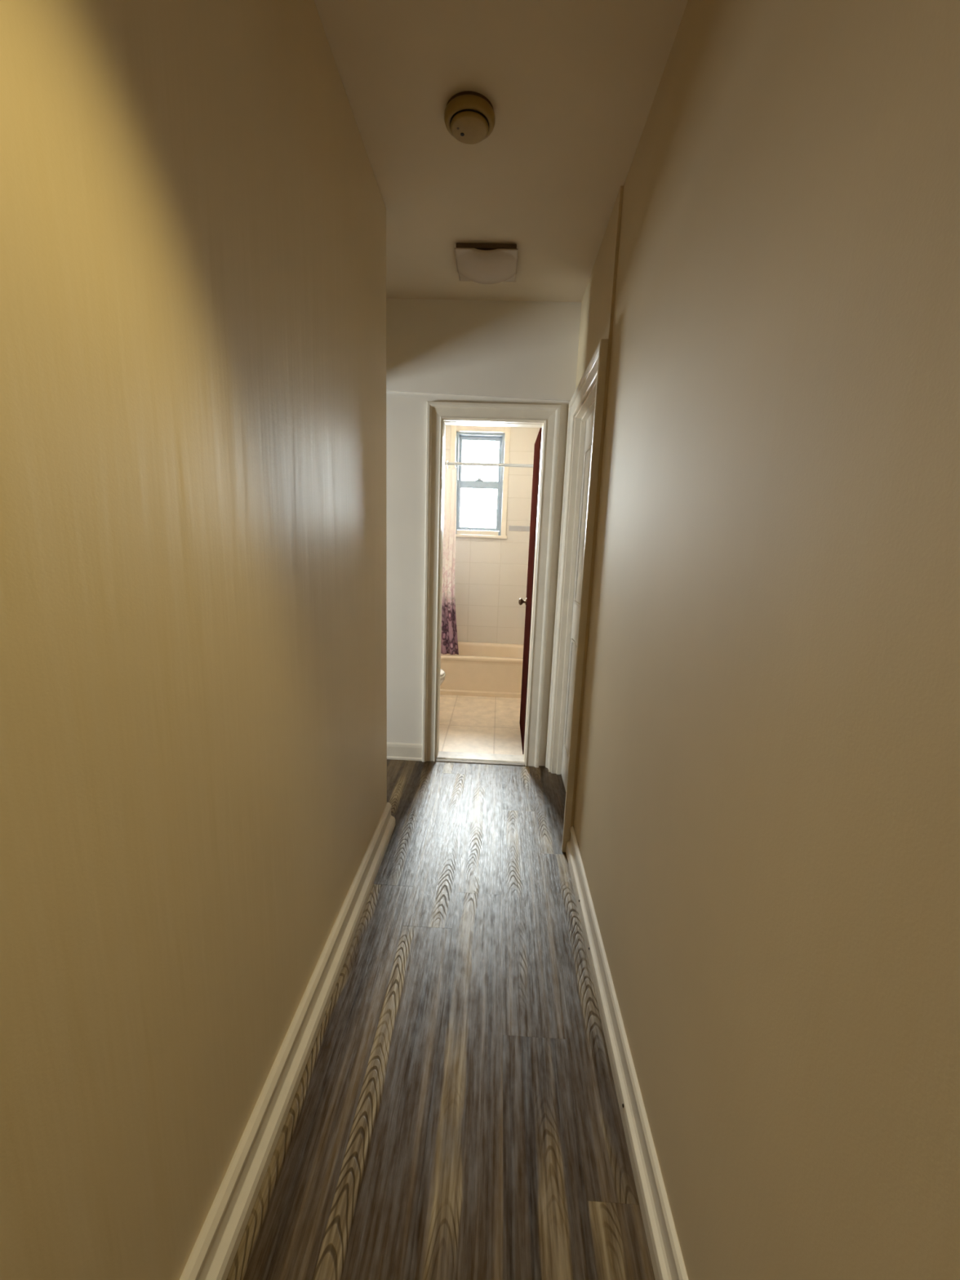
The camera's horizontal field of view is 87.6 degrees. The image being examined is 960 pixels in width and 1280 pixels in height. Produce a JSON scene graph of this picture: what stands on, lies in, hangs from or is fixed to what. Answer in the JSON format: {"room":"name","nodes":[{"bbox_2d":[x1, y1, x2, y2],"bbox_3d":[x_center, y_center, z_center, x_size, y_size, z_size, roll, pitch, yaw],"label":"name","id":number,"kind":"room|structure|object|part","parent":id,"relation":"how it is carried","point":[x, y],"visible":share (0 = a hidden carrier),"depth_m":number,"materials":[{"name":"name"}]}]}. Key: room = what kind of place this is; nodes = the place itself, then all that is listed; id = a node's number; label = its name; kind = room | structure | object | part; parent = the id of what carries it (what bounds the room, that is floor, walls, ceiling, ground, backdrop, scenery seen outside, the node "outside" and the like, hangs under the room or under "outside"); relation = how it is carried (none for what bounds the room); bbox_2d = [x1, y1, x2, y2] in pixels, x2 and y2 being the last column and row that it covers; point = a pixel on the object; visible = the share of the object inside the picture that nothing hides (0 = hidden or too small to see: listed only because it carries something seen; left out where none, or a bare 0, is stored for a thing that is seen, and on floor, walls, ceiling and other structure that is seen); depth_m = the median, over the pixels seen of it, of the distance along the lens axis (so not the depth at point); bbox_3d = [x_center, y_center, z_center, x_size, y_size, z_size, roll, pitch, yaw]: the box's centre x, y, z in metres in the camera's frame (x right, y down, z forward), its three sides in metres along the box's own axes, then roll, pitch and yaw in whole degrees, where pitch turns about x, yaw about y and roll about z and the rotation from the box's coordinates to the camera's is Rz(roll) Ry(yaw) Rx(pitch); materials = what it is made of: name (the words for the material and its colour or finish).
{"room":"home hallway","nodes":[
{"label":"home hallway","id":0,"kind":"room"},
{"bbox_2d":[0,0,386,1279],"bbox_3d":[-0.542,-0.036,0.427,0.120,2.625,3.607,2,11,2],"label":"wall","id":1,"kind":"structure","parent":0,"point":[193,570],"depth_m":0.76,"materials":[{"name":"beige paint"}]},
{"bbox_2d":[179,802,395,1279],"bbox_3d":[-0.506,1.195,0.670,0.041,0.120,3.611,2,11,2],"label":"baseboard","id":2,"kind":"structure","parent":1,"relation":"attached to","point":[211,1257],"depth_m":1.19,"materials":[{"name":"white paint"}]},
{"bbox_2d":[226,694,655,1279],"bbox_3d":[-1.399,0.980,2.098,3.950,0.082,6.620,2,11,2],"label":"floor","id":3,"kind":"structure","parent":0,"point":[454,1113],"depth_m":1.31,"materials":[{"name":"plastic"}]},
{"bbox_2d":[440,669,445,685],"bbox_3d":[-0.594,0.267,3.709,0.678,0.746,0.420,2,11,2],"label":"toilet","id":4,"kind":"object","parent":3,"relation":"on","point":[442,673],"visible":0.04,"depth_m":3.65,"materials":[{"name":"white ceramic"}]},
{"bbox_3d":[-0.485,0.233,3.698,0.455,0.020,0.364,2,11,2],"label":"lid","id":5,"kind":"part","parent":4,"relation":"part of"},
{"bbox_3d":[-0.501,0.449,3.741,0.467,0.383,0.360,2,11,2],"label":"bowl","id":6,"kind":"part","parent":4,"relation":"part of","materials":[{"name":"beige ceramic"}]},
{"bbox_2d":[435,751,524,766],"bbox_3d":[0.004,0.761,3.228,0.563,0.015,0.153,2,11,2],"label":"threshold","id":7,"kind":"object","parent":3,"relation":"on","point":[444,757],"visible":1,"depth_m":3.20,"materials":[{"name":"stone"}]},
{"bbox_2d":[440,641,524,697],"bbox_3d":[-0.151,0.259,4.821,1.494,0.360,0.695,2,11,2],"label":"bathtub","id":8,"kind":"object","parent":3,"relation":"on","point":[491,669],"visible":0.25,"depth_m":4.50,"materials":[{"name":"beige ceramic"}]},
{"bbox_2d":[386,297,581,765],"bbox_3d":[-0.503,-0.543,2.986,2.250,2.625,0.137,2,11,2],"label":"wall","id":9,"kind":"structure","parent":0,"point":[437,350],"depth_m":2.74,"materials":[{"name":"white paint"}]},
{"bbox_2d":[386,742,422,760],"bbox_3d":[-0.994,0.684,3.184,1.262,0.108,0.020,2,11,2],"label":"baseboard","id":10,"kind":"structure","parent":9,"relation":"attached to","point":[395,751],"depth_m":3.16,"materials":[{"name":"white paint"}]},
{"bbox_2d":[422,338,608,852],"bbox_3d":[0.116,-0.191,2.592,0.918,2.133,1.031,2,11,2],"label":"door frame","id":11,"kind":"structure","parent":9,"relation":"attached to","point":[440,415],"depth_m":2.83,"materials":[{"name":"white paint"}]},
{"bbox_2d":[518,427,542,754],"bbox_3d":[0.346,-0.299,3.373,0.150,2.033,0.588,2,11,2],"label":"door","id":12,"kind":"structure","parent":9,"relation":"in","point":[528,602],"depth_m":3.29,"materials":[{"name":"brown wood"}]},
{"bbox_3d":[0.307,-0.276,3.615,0.057,0.056,0.056,2,11,2],"label":"knob","id":13,"kind":"part","parent":12,"relation":"part of","materials":[{"name":"gold metal"}]},
{"bbox_2d":[444,425,540,644],"bbox_3d":[-0.094,-0.932,5.018,1.800,2.625,0.150,2,11,2],"label":"wall","id":14,"kind":"structure","parent":0,"point":[491,574],"depth_m":4.98,"materials":[{"name":"beige tile"}]},
{"bbox_2d":[449,425,511,538],"bbox_3d":[-0.008,-1.522,4.877,0.590,1.030,0.180,2,11,2],"label":"window","id":15,"kind":"structure","parent":14,"relation":"in","point":[459,433],"depth_m":4.86,"materials":[{"name":"grey metal"}]},
{"bbox_3d":[-0.024,-1.068,4.987,0.414,0.044,0.061,2,11,2],"label":"sill","id":16,"kind":"part","parent":15,"relation":"part of","materials":[{"name":"white paint"}]},
{"bbox_3d":[-0.014,-1.323,4.943,0.414,0.472,0.030,2,11,2],"label":"sash","id":17,"kind":"part","parent":15,"relation":"part of","materials":[{"name":"white glass"}]},
{"bbox_3d":[0.002,-1.734,4.902,0.414,0.479,0.030,2,11,2],"label":"sash","id":18,"kind":"part","parent":15,"relation":"part of","materials":[{"name":"white glass"}]},
{"bbox_3d":[-0.028,-1.021,4.928,0.590,0.027,0.085,2,11,2],"label":"sill","id":19,"kind":"part","parent":15,"relation":"part of","materials":[{"name":"white paint"}]},
{"bbox_2d":[508,525,529,531],"bbox_3d":[0.470,-1.085,4.885,0.378,0.048,0.008,2,11,2],"label":"wall tile","id":20,"kind":"object","parent":14,"relation":"attached to","point":[522,528],"depth_m":4.88,"materials":[{"name":"grey tile"}]},
{"bbox_2d":[314,0,688,302],"bbox_3d":[-1.303,-1.680,1.569,4.150,0.100,6.820,2,11,2],"label":"ceiling","id":21,"kind":"structure","parent":0,"point":[571,86],"depth_m":1.51,"materials":[{"name":"paint"}]},
{"bbox_2d":[444,91,495,144],"bbox_3d":[-0.031,-1.542,1.491,0.151,0.050,0.151,2,11,2],"label":"smoke detector","id":22,"kind":"object","parent":21,"relation":"attached to","point":[469,117],"visible":1,"depth_m":1.46,"materials":[{"name":"plastic"}]},
{"bbox_3d":[-0.030,-1.561,1.487,0.142,0.010,0.142,2,11,2],"label":"mounting plate","id":23,"kind":"part","parent":22,"relation":"part of","materials":[{"name":"plastic"}]},
{"bbox_2d":[454,243,517,284],"bbox_3d":[0.031,-1.681,2.271,0.275,0.076,0.275,2,11,2],"label":"ceiling light","id":24,"kind":"object","parent":21,"relation":"attached to","point":[479,263],"visible":1,"depth_m":2.20,"materials":[{"name":"white glass"}]},
{"bbox_2d":[569,0,959,1279],"bbox_3d":[0.476,-0.077,0.821,0.151,2.625,4.479,2,11,2],"label":"wall","id":25,"kind":"structure","parent":0,"point":[766,811],"depth_m":0.66,"materials":[{"name":"beige paint"}]},
{"bbox_2d":[560,409,594,790],"bbox_3d":[0.508,-0.115,2.520,0.077,2.023,0.689,2,11,2],"label":"door","id":26,"kind":"structure","parent":25,"relation":"in","point":[589,422],"depth_m":2.70,"materials":[{"name":"white paint"}]},
{"bbox_2d":[565,826,688,1279],"bbox_3d":[0.334,1.236,0.574,0.027,0.136,3.475,2,11,2],"label":"baseboard","id":27,"kind":"structure","parent":25,"relation":"attached to","point":[664,1246],"depth_m":1.19,"materials":[{"name":"white paint"}]},
{"bbox_3d":[-0.960,-0.765,4.021,0.150,2.625,1.940,2,11,2],"label":"wall","id":28,"kind":"structure","parent":0,"visible":0},
{"bbox_2d":[444,462,533,467],"bbox_3d":[-0.099,-1.464,4.165,1.498,0.060,0.060,2,11,2],"label":"curtain rod","id":29,"kind":"object","parent":28,"relation":"attached to","point":[446,463],"visible":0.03,"depth_m":4.15,"materials":[{"name":"grey metal"}]},
{"bbox_2d":[440,461,458,654],"bbox_3d":[-0.473,-0.690,4.333,0.628,1.647,0.052,2,11,2],"label":"shower curtain","id":30,"kind":"object","parent":29,"relation":"hanging from","point":[449,642],"visible":0.2,"depth_m":4.34,"materials":[{"name":"white fabric"}]}
]}

